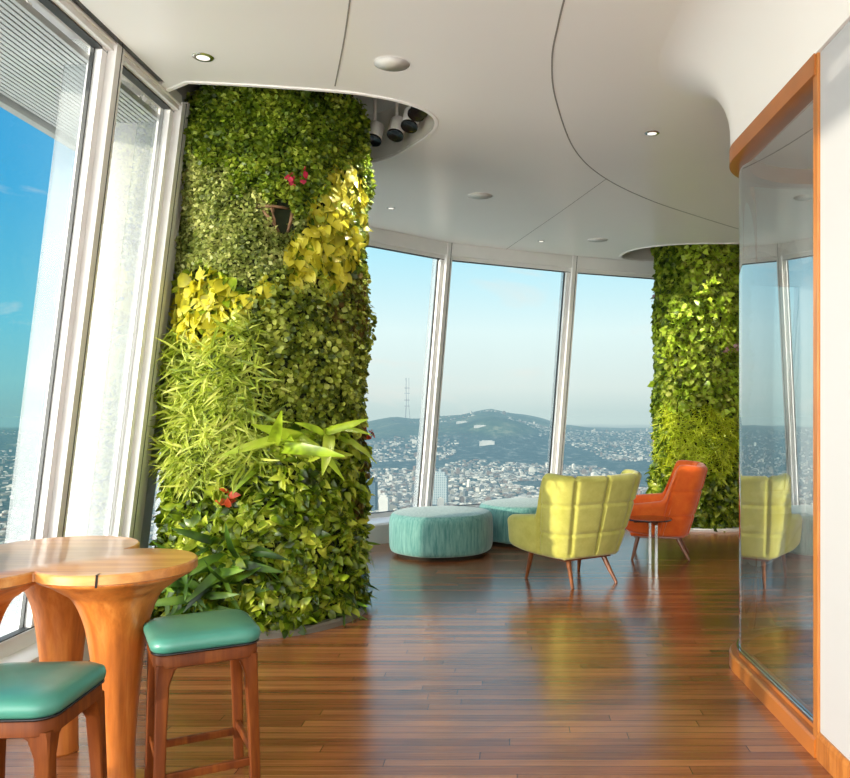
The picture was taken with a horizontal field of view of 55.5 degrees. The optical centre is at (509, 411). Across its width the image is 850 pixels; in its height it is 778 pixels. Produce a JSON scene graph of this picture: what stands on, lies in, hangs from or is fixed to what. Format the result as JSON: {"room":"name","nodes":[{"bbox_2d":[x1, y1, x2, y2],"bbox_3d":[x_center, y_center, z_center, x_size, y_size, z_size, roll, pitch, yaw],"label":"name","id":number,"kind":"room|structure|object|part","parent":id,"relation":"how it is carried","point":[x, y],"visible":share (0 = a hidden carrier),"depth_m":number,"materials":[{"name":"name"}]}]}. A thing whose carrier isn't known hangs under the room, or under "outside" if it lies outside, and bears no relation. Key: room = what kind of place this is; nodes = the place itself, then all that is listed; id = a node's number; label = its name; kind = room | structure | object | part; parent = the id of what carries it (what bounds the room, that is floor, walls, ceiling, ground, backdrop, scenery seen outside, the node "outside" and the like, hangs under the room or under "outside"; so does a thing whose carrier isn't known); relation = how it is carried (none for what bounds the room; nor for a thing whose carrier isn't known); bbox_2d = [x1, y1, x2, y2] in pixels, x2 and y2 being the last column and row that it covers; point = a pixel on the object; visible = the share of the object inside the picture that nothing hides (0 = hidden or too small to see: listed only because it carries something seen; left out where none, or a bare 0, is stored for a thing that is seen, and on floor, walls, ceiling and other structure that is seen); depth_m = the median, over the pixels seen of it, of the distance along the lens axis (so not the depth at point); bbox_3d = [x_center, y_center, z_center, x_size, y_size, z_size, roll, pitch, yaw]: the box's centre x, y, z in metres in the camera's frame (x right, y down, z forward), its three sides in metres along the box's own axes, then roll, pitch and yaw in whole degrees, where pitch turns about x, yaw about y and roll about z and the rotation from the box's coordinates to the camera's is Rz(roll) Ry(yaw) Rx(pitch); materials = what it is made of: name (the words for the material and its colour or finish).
{"room":"high-rise lounge","nodes":[
{"label":"high-rise lounge","id":0,"kind":"room"},
{"bbox_2d":[65,84,199,547],"bbox_3d":[-2.909,-0.250,5.730,1.251,4.300,0.500,0,0,0],"label":"wall pier","id":1,"kind":"object","parent":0,"point":[132,142],"visible":0.15,"depth_m":5.50,"materials":[{"name":"white paint"}]},
{"bbox_2d":[0,0,159,151],"bbox_3d":[-2.810,-2.000,1.960,0.860,0.120,8.920,0,0,0],"label":"blind","id":2,"kind":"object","parent":1,"relation":"attached to","point":[43,71],"depth_m":4.75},
{"bbox_3d":[-2.810,-2.000,1.950,0.860,0.120,8.900,0,0,0],"label":"frame","id":3,"kind":"part","parent":2,"relation":"part of","materials":[{"name":"white metal"}]},
{"bbox_2d":[198,84,394,114],"bbox_3d":[0.800,-2.625,4.850,7.600,0.150,14.900,0,0,0],"label":"ceiling slab","id":4,"kind":"structure","parent":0,"point":[382,105],"depth_m":6.62,"materials":[{"name":"paint"}]},
{"bbox_2d":[369,98,383,146],"bbox_3d":[-1.065,-2.298,6.295,0.145,0.405,0.174,0,0,0],"label":"spotlight","id":5,"kind":"object","parent":4,"relation":"attached to","point":[377,128],"visible":0.77,"depth_m":6.27,"materials":[{"name":"white paint"}]},
{"bbox_3d":[-1.063,-2.373,6.299,0.022,0.253,0.022,0,0,-23],"label":"stem","id":6,"kind":"part","parent":5,"relation":"part of","materials":[{"name":"white paint"}]},
{"bbox_2d":[387,102,404,141],"bbox_3d":[-0.878,-2.300,6.197,0.145,0.400,0.174,0,0,0],"label":"spotlight","id":7,"kind":"object","parent":4,"relation":"attached to","point":[395,133],"visible":0.91,"depth_m":6.16,"materials":[{"name":"white paint"}]},
{"bbox_3d":[-0.876,-2.376,6.202,0.022,0.248,0.022,0,0,23],"label":"stem","id":8,"kind":"part","parent":7,"relation":"part of","materials":[{"name":"white paint"}]},
{"bbox_2d":[401,106,418,132],"bbox_3d":[-0.752,-2.309,6.056,0.145,0.382,0.174,0,0,0],"label":"spotlight","id":9,"kind":"object","parent":4,"relation":"attached to","point":[408,125],"visible":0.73,"depth_m":6.02,"materials":[{"name":"white paint"}]},
{"bbox_2d":[407,106,423,121],"bbox_3d":[-0.683,-2.329,5.921,0.145,0.342,0.174,0,0,0],"label":"spotlight","id":10,"kind":"object","parent":4,"relation":"attached to","point":[410,115],"visible":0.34,"depth_m":5.92,"materials":[{"name":"white paint"}]},
{"bbox_2d":[410,107,427,118],"bbox_3d":[-0.633,-2.295,5.669,0.145,0.410,0.174,0,0,0],"label":"spotlight","id":11,"kind":"object","parent":4,"relation":"attached to","point":[415,112],"visible":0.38,"depth_m":5.66,"materials":[{"name":"white paint"}]},
{"bbox_2d":[79,0,738,261],"bbox_3d":[0.930,-2.296,4.700,7.340,0.408,14.600,0,0,0],"label":"ceiling","id":12,"kind":"structure","parent":0,"point":[482,68],"depth_m":5.39,"materials":[{"name":"paint"}]},
{"bbox_2d":[28,0,141,95],"bbox_3d":[0.729,-2.172,4.892,7.735,0.055,14.984,0,0,0],"label":"trim","id":13,"kind":"structure","parent":12,"relation":"attached to","point":[35,4],"depth_m":4.52,"materials":[{"name":"white paint"}]},
{"bbox_2d":[72,0,163,81],"bbox_3d":[-2.216,-2.119,1.240,0.032,0.042,7.680,0,0,0],"label":"trim","id":14,"kind":"structure","parent":12,"relation":"attached to","point":[92,16],"depth_m":4.49,"materials":[{"name":"black metal"}]},
{"bbox_2d":[66,0,181,105],"bbox_3d":[-2.298,-2.123,1.430,0.124,0.075,8.060,0,0,0],"label":"trim","id":15,"kind":"structure","parent":12,"relation":"attached to","point":[174,95],"depth_m":4.74,"materials":[{"name":"white metal"}]},
{"bbox_2d":[192,52,213,61],"bbox_3d":[-1.816,-2.100,4.732,0.123,0.012,0.123,0,0,0],"label":"recessed light","id":16,"kind":"object","parent":12,"relation":"in","point":[203,57],"visible":1,"depth_m":4.72,"materials":[{"name":"silver metal"}]},
{"bbox_2d":[334,0,350,85],"bbox_3d":[-0.961,-2.104,4.577,0.340,0.012,1.156,0,0,0],"label":"trim","id":17,"kind":"structure","parent":12,"relation":"attached to","point":[349,0],"depth_m":4.52,"materials":[{"name":"black metal"}]},
{"bbox_2d":[373,56,410,71],"bbox_3d":[-0.712,-2.099,4.828,0.230,0.005,0.230,0,0,0],"label":"ceiling speaker","id":18,"kind":"object","parent":12,"relation":"attached to","point":[384,63],"visible":1,"depth_m":4.82,"materials":[{"name":"paint"}]},
{"bbox_2d":[467,192,492,199],"bbox_3d":[-0.292,-2.099,7.778,0.260,0.005,0.260,0,0,0],"label":"ceiling speaker","id":19,"kind":"object","parent":12,"relation":"attached to","point":[477,195],"visible":1,"depth_m":7.79,"materials":[{"name":"paint"}]},
{"bbox_2d":[507,179,605,248],"bbox_3d":[0.400,-2.104,8.790,0.934,0.012,3.161,0,0,0],"label":"trim","id":20,"kind":"structure","parent":12,"relation":"attached to","point":[605,179],"depth_m":8.33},
{"bbox_2d":[587,238,608,241],"bbox_3d":[1.074,-2.099,9.767,0.260,0.005,0.260,0,0,0],"label":"ceiling speaker","id":21,"kind":"object","parent":12,"relation":"attached to","point":[591,239],"visible":1,"depth_m":9.79,"materials":[{"name":"paint"}]},
{"bbox_2d":[551,0,737,228],"bbox_3d":[1.543,-2.104,6.676,2.600,0.012,5.427,0,0,0],"label":"trim","id":22,"kind":"structure","parent":12,"relation":"attached to","point":[563,0],"depth_m":5.53,"materials":[{"name":"black metal"}]},
{"bbox_2d":[644,130,659,135],"bbox_3d":[1.069,-2.100,6.021,0.112,0.012,0.112,0,0,0],"label":"recessed light","id":23,"kind":"object","parent":12,"relation":"in","point":[652,132],"visible":1,"depth_m":6.01,"materials":[{"name":"silver metal"}]},
{"bbox_2d":[5,529,832,777],"bbox_3d":[0.600,1.560,4.900,7.800,0.120,15.000,0,0,0],"label":"floor","id":24,"kind":"structure","parent":0,"point":[476,667],"depth_m":4.39,"materials":[{"name":"brown wood"}]},
{"bbox_2d":[0,638,89,663],"bbox_3d":[-2.642,1.400,1.435,0.200,0.200,8.070,0,0,0],"label":"kerb","id":25,"kind":"object","parent":24,"relation":"on","point":[29,653],"depth_m":4.31,"materials":[{"name":"white paint"}]},
{"bbox_2d":[0,0,124,659],"bbox_3d":[-2.589,-0.370,3.716,0.730,3.519,1.832,0,0,0],"label":"window frame","id":26,"kind":"structure","parent":25,"relation":"on","point":[103,75],"depth_m":4.52,"materials":[{"name":"white metal"}]},
{"bbox_3d":[-2.725,1.260,3.685,0.100,0.090,1.770,0,0,0],"label":"sill rail","id":27,"kind":"part","parent":26,"relation":"part of","materials":[{"name":"white metal"}]},
{"bbox_3d":[-2.312,-2.085,3.685,0.120,0.066,1.770,0,0,0],"label":"head rail","id":28,"kind":"part","parent":26,"relation":"part of","materials":[{"name":"white metal"}]},
{"bbox_2d":[103,55,190,541],"bbox_3d":[-2.589,-0.320,5.135,0.730,3.640,1.130,0,0,0],"label":"window frame","id":29,"kind":"structure","parent":25,"relation":"on","point":[169,136],"depth_m":5.45,"materials":[{"name":"white metal"}]},
{"bbox_3d":[-2.312,-2.085,5.020,0.120,0.066,0.900,0,0,0],"label":"head rail","id":30,"kind":"part","parent":29,"relation":"part of","materials":[{"name":"white metal"}]},
{"bbox_2d":[0,661,106,777],"bbox_3d":[-1.520,1.160,2.480,0.399,0.681,0.399,0,0,-3],"label":"counter stool","id":31,"kind":"object","parent":24,"relation":"on","point":[38,699],"visible":1,"depth_m":2.42,"materials":[{"name":"teal leather"}]},
{"bbox_3d":[-1.663,1.214,2.609,0.111,0.573,0.111,0,0,-3],"label":"leg","id":32,"kind":"part","parent":31,"relation":"part of","materials":[{"name":"brown wood"}]},
{"bbox_3d":[-1.377,1.214,2.351,0.111,0.573,0.111,0,0,-3],"label":"leg","id":33,"kind":"part","parent":31,"relation":"part of","materials":[{"name":"brown wood"}]},
{"bbox_3d":[-1.520,0.916,2.480,0.372,0.051,0.372,0,0,-3],"label":"seat frame","id":34,"kind":"part","parent":31,"relation":"part of","materials":[{"name":"brown wood"}]},
{"bbox_3d":[-1.520,0.852,2.480,0.399,0.065,0.399,0,0,-3],"label":"seat","id":35,"kind":"part","parent":31,"relation":"part of","materials":[{"name":"teal leather"}]},
{"bbox_3d":[-1.391,1.214,2.623,0.111,0.573,0.111,0,0,-3],"label":"leg","id":36,"kind":"part","parent":31,"relation":"part of","materials":[{"name":"brown wood"}]},
{"bbox_2d":[0,536,197,777],"bbox_3d":[-1.830,1.047,3.288,1.120,0.906,1.135,0,0,0],"label":"bar table","id":37,"kind":"object","parent":24,"relation":"on","point":[103,590],"visible":0.9,"depth_m":3.14,"materials":[{"name":"brown wood"}]},
{"bbox_3d":[-1.570,1.492,3.200,0.280,0.015,0.280,0,0,0],"label":"foot plate","id":38,"kind":"part","parent":37,"relation":"part of","materials":[{"name":"brown wood"}]},
{"bbox_2d":[143,609,260,777],"bbox_3d":[-1.215,1.160,3.150,0.399,0.681,0.399,0,0,-29],"label":"counter stool","id":39,"kind":"object","parent":24,"relation":"on","point":[174,642],"visible":1,"depth_m":3.06,"materials":[{"name":"brown wood"}]},
{"bbox_3d":[-1.400,1.214,3.203,0.111,0.573,0.111,0,0,-29],"label":"leg","id":40,"kind":"part","parent":39,"relation":"part of","materials":[{"name":"brown wood"}]},
{"bbox_3d":[-1.268,1.214,2.965,0.111,0.573,0.111,0,0,-29],"label":"leg","id":41,"kind":"part","parent":39,"relation":"part of","materials":[{"name":"brown wood"}]},
{"bbox_3d":[-1.215,0.916,3.150,0.372,0.051,0.372,0,0,-29],"label":"seat frame","id":42,"kind":"part","parent":39,"relation":"part of","materials":[{"name":"brown wood"}]},
{"bbox_3d":[-1.215,0.852,3.150,0.399,0.065,0.399,0,0,-29],"label":"seat","id":43,"kind":"part","parent":39,"relation":"part of","materials":[{"name":"teal leather"}]},
{"bbox_3d":[-1.162,1.214,3.335,0.111,0.573,0.111,0,0,-29],"label":"leg","id":44,"kind":"part","parent":39,"relation":"part of","materials":[{"name":"brown wood"}]},
{"bbox_3d":[-1.030,1.214,3.097,0.111,0.573,0.111,0,0,-29],"label":"leg","id":45,"kind":"part","parent":39,"relation":"part of","materials":[{"name":"brown wood"}]},
{"bbox_2d":[147,84,380,639],"bbox_3d":[-1.843,-0.351,5.872,1.773,4.258,1.883,0,0,0],"label":"wall column","id":46,"kind":"structure","parent":24,"relation":"on","point":[264,458],"depth_m":5.41,"materials":[{"name":"plant"}]},
{"bbox_2d":[150,523,289,619],"bbox_3d":[-2.074,1.130,5.287,1.197,0.848,0.541,0,0,24],"label":"plant","id":47,"kind":"object","parent":46,"relation":"on","point":[245,567],"depth_m":5.28,"materials":[{"name":"green plant"}]},
{"bbox_2d":[147,305,294,512],"bbox_3d":[-2.148,-0.036,5.856,1.059,1.422,1.762,0,0,-18],"label":"spider plant","id":48,"kind":"object","parent":46,"relation":"on","point":[228,369],"depth_m":5.34,"materials":[{"name":"green plant"}]},
{"bbox_2d":[284,172,295,186],"bbox_3d":[-1.479,-1.568,5.390,0.067,0.100,0.073,0,0,0],"label":"flower","id":49,"kind":"object","parent":46,"relation":"on","point":[289,177],"depth_m":5.39,"materials":[{"name":"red plant"}]},
{"bbox_2d":[300,166,307,183],"bbox_3d":[-1.391,-1.602,5.410,0.051,0.118,0.073,0,0,-41],"label":"flower","id":50,"kind":"object","parent":46,"relation":"on","point":[304,174],"depth_m":5.41,"materials":[{"name":"red plant"}]},
{"bbox_2d":[367,516,389,544],"bbox_3d":[0.677,1.383,9.174,7.634,0.235,6.414,0,0,0],"label":"trim ledge","id":51,"kind":"object","parent":24,"relation":"on","point":[379,534],"visible":0.06,"depth_m":9.10,"materials":[{"name":"white paint"}]},
{"bbox_2d":[367,226,453,517],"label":"window","id":52,"kind":"structure","parent":51,"relation":"on","point":[382,239],"depth_m":9.96,"materials":[{"name":"white metal"}]},
{"bbox_3d":[-1.766,1.260,9.489,1.885,0.090,0.100,0,0,-44],"label":"sill rail","id":53,"kind":"part","parent":52,"relation":"part of","materials":[{"name":"grey metal"}]},
{"bbox_3d":[-1.478,-2.006,9.261,0.120,0.220,1.944,0,0,44],"label":"head rail","id":54,"kind":"part","parent":52,"relation":"part of","materials":[{"name":"white metal"}]},
{"bbox_2d":[451,243,578,507],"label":"window","id":55,"kind":"structure","parent":51,"relation":"on","point":[566,264],"depth_m":10.83,"materials":[{"name":"white metal"}]},
{"bbox_3d":[0.010,-2.006,10.414,1.877,0.220,0.120,0,0,-29],"label":"head rail","id":56,"kind":"part","parent":55,"relation":"part of","materials":[{"name":"white metal"}]},
{"bbox_2d":[578,256,654,279],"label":"window","id":57,"kind":"structure","parent":51,"relation":"on","point":[586,265],"depth_m":11.08,"materials":[{"name":"white metal"}]},
{"bbox_2d":[389,506,492,560],"bbox_3d":[-0.730,1.270,8.520,1.109,0.461,1.082,0,0,-17],"label":"ottoman","id":58,"kind":"object","parent":24,"relation":"on","point":[425,533],"visible":1,"depth_m":8.07,"materials":[{"name":"teal velvet"},{"name":"dark wood"}]},
{"bbox_2d":[479,498,537,546],"bbox_3d":[0.190,1.270,9.350,1.119,0.461,1.092,0,0,-6],"label":"ottoman","id":59,"kind":"object","parent":24,"relation":"on","point":[500,509],"visible":0.32,"depth_m":8.92,"materials":[{"name":"teal fabric"}]},
{"bbox_2d":[507,469,641,588],"bbox_3d":[0.603,1.011,7.101,1.011,0.992,0.863,0,0,-33],"label":"armchair","id":60,"kind":"object","parent":24,"relation":"on","point":[579,518],"visible":1,"depth_m":6.80,"materials":[{"name":"fabric"}]},
{"bbox_3d":[0.177,1.378,7.196,0.052,0.252,0.098,0,0,-33],"label":"leg","id":61,"kind":"part","parent":60,"relation":"part of","materials":[{"name":"brown wood"}]},
{"bbox_3d":[0.519,1.376,6.846,0.049,0.261,0.176,0,0,-16],"label":"leg","id":62,"kind":"part","parent":60,"relation":"part of","materials":[{"name":"brown wood"}]},
{"bbox_3d":[0.554,1.270,7.177,0.515,0.025,0.474,0,0,-33],"label":"leg frame","id":63,"kind":"part","parent":60,"relation":"part of","materials":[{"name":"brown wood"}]},
{"bbox_3d":[0.647,1.377,7.504,0.049,0.252,0.105,0,0,-15],"label":"leg","id":64,"kind":"part","parent":60,"relation":"part of","materials":[{"name":"brown wood"}]},
{"bbox_3d":[0.877,1.376,7.082,0.176,0.261,0.049,0,0,32],"label":"leg","id":65,"kind":"part","parent":60,"relation":"part of","materials":[{"name":"brown wood"}]},
{"bbox_2d":[629,515,672,570],"bbox_3d":[1.345,1.261,7.720,0.440,0.478,0.440,0,0,0],"label":"side table","id":66,"kind":"object","parent":24,"relation":"on","point":[649,519],"visible":0.91,"depth_m":7.61,"materials":[{"name":"brown wood"}]},
{"bbox_3d":[1.380,1.275,7.890,0.028,0.450,0.016,0,0,0],"label":"leg","id":67,"kind":"part","parent":66,"relation":"part of","materials":[{"name":"silver metal"}]},
{"bbox_3d":[1.380,1.275,7.550,0.028,0.450,0.016,0,0,0],"label":"leg","id":68,"kind":"part","parent":66,"relation":"part of","materials":[{"name":"silver metal"}]},
{"bbox_2d":[625,460,707,560],"bbox_3d":[1.627,1.015,8.347,0.838,0.983,0.982,0,0,11],"label":"armchair","id":69,"kind":"object","parent":24,"relation":"on","point":[679,501],"visible":0.8,"depth_m":7.94,"materials":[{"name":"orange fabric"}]},
{"bbox_3d":[1.273,1.379,8.113,0.095,0.249,0.051,0,0,11],"label":"leg","id":70,"kind":"part","parent":69,"relation":"part of","materials":[{"name":"brown wood"}]},
{"bbox_3d":[1.540,1.272,8.364,0.460,0.025,0.500,0,0,11],"label":"leg frame","id":71,"kind":"part","parent":69,"relation":"part of","materials":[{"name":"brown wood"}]},
{"bbox_3d":[1.545,1.238,8.363,0.550,0.055,0.580,0,0,11],"label":"seat","id":72,"kind":"part","parent":69,"relation":"part of","materials":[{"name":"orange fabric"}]},
{"bbox_3d":[1.744,1.377,8.108,0.171,0.258,0.048,0,0,36],"label":"leg","id":73,"kind":"part","parent":69,"relation":"part of","materials":[{"name":"brown wood"}]},
{"bbox_3d":[1.826,1.377,8.516,0.171,0.258,0.048,0,0,-6],"label":"leg","id":74,"kind":"part","parent":69,"relation":"part of","materials":[{"name":"brown wood"}]},
{"bbox_2d":[644,244,738,532],"bbox_3d":[2.523,-0.461,10.643,1.477,4.037,1.499,0,0,0],"label":"wall column","id":75,"kind":"structure","parent":24,"relation":"on","point":[694,411],"depth_m":10.12,"materials":[{"name":"green plant"}]},
{"bbox_2d":[723,343,738,352],"bbox_3d":[2.818,-0.820,10.137,0.356,0.158,0.102,0,0,-30],"label":"flower","id":76,"kind":"object","parent":75,"relation":"on","point":[727,347],"depth_m":10.11,"materials":[{"name":"pink plant"}]},
{"bbox_2d":[658,0,849,146],"bbox_3d":[2.637,-1.826,1.514,3.526,0.548,8.252,0,0,0],"label":"ceiling","id":77,"kind":"structure","parent":0,"point":[734,57],"depth_m":4.16,"materials":[{"name":"paint"}]},
{"bbox_2d":[820,21,849,759],"bbox_3d":[1.491,-0.085,0.426,0.306,2.930,6.054,0,0,0],"label":"wall","id":78,"kind":"structure","parent":0,"point":[835,57],"depth_m":3.30,"materials":[{"name":"white paint"}]},
{"bbox_2d":[729,52,819,757],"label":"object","id":79,"kind":"structure","parent":78,"relation":"in","point":[775,160],"depth_m":4.00,"materials":[{"name":"clear glass"}]},
{"bbox_3d":[2.561,-1.505,4.887,3.548,0.100,1.387,0,0,-29],"label":"head rail","id":80,"kind":"part","parent":79,"relation":"part of","materials":[{"name":"brown wood"}]},
{"bbox_3d":[2.558,1.448,4.890,3.548,0.105,1.382,0,0,-29],"label":"rail","id":81,"kind":"part","parent":79,"relation":"part of","materials":[{"name":"brown wood"}]},
{"bbox_3d":[1.379,-0.028,3.478,0.105,3.055,0.053,0,0,0],"label":"post","id":82,"kind":"part","parent":79,"relation":"part of","materials":[{"name":"brown wood"}]},
{"bbox_2d":[817,732,849,777],"bbox_3d":[1.483,1.440,0.426,0.321,0.120,6.054,0,0,0],"label":"baseboard","id":83,"kind":"structure","parent":78,"relation":"attached to","point":[829,756],"depth_m":3.30,"materials":[{"name":"brown wood"}]},
{"label":"outside","id":84,"kind":"structure","parent":0,"visible":0},
{"bbox_2d":[0,409,653,627],"bbox_3d":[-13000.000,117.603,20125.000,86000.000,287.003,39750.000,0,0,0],"label":"hills","id":85,"kind":"structure","parent":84,"point":[515,441],"depth_m":4314.91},
{"bbox_2d":[1,527,11,530],"bbox_3d":[-1030.812,241.012,1637.980,18.307,8.483,8.810,0,0,-17],"label":"building","id":86,"kind":"structure","parent":85,"relation":"on","point":[6,528],"depth_m":1634.56,"materials":[{"name":"white"}]},
{"bbox_2d":[0,410,652,634],"bbox_3d":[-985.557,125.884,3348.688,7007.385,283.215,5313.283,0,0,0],"label":"houses","id":87,"kind":"structure","parent":85,"relation":"on","point":[10,618],"depth_m":2944.31},
{"bbox_2d":[366,477,377,510],"bbox_3d":[-334.875,196.767,1900.000,35.625,93.096,35.625,0,0,0],"label":"office tower","id":88,"kind":"structure","parent":85,"relation":"on","point":[373,487],"depth_m":1882.29,"materials":[{"name":"blue glass"}]},
{"bbox_2d":[379,493,388,511],"bbox_3d":[-291.375,214.538,1850.000,20.812,54.681,20.812,0,0,0],"label":"office tower","id":89,"kind":"structure","parent":85,"relation":"on","point":[383,499],"depth_m":1839.58,"materials":[{"name":"white concrete"}]},
{"bbox_2d":[397,493,401,499],"bbox_3d":[-294.242,229.865,2125.666,11.524,30.769,8.750,0,0,-20],"label":"building","id":90,"kind":"structure","parent":85,"relation":"on","point":[399,496],"depth_m":2121.49,"materials":[{"name":"grey concrete"}]},
{"bbox_2d":[405,393,409,416],"bbox_3d":[-756.935,-100.344,5899.908,41.380,300.813,41.354,0,0,0],"label":"radio mast","id":91,"kind":"object","parent":85,"relation":"on","point":[405,393],"visible":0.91,"depth_m":5899.23,"materials":[{"name":"grey metal"}]},
{"bbox_2d":[412,496,416,504],"bbox_3d":[-238.131,224.259,1997.670,11.724,29.238,13.474,0,0,-18],"label":"building","id":92,"kind":"structure","parent":85,"relation":"on","point":[414,498],"depth_m":1991.98,"materials":[{"name":"white concrete"}]},
{"bbox_2d":[432,469,447,504],"bbox_3d":[-175.000,189.275,2000.000,37.500,92.301,37.500,0,0,0],"label":"office tower","id":93,"kind":"structure","parent":85,"relation":"on","point":[440,489],"depth_m":1981.31,"materials":[{"name":"glass"}]},
{"bbox_2d":[459,496,463,502],"bbox_3d":[-122.701,224.939,2037.835,10.204,21.391,9.883,0,0,-26],"label":"building","id":94,"kind":"structure","parent":85,"relation":"on","point":[461,498],"depth_m":2033.75,"materials":[{"name":"grey concrete"}]},
{"bbox_2d":[463,490,467,496],"bbox_3d":[-120.821,226.116,2169.537,8.068,29.885,13.325,0,0,40],"label":"building","id":95,"kind":"structure","parent":85,"relation":"on","point":[465,492],"depth_m":2165.44,"materials":[{"name":"grey concrete"}]},
{"bbox_2d":[479,440,494,445],"bbox_3d":[-119.025,161.032,4140.000,77.625,28.700,38.812,0,0,0],"label":"building","id":96,"kind":"structure","parent":85,"relation":"on","point":[483,442],"depth_m":4120.34,"materials":[{"name":"white concrete"}]}
]}

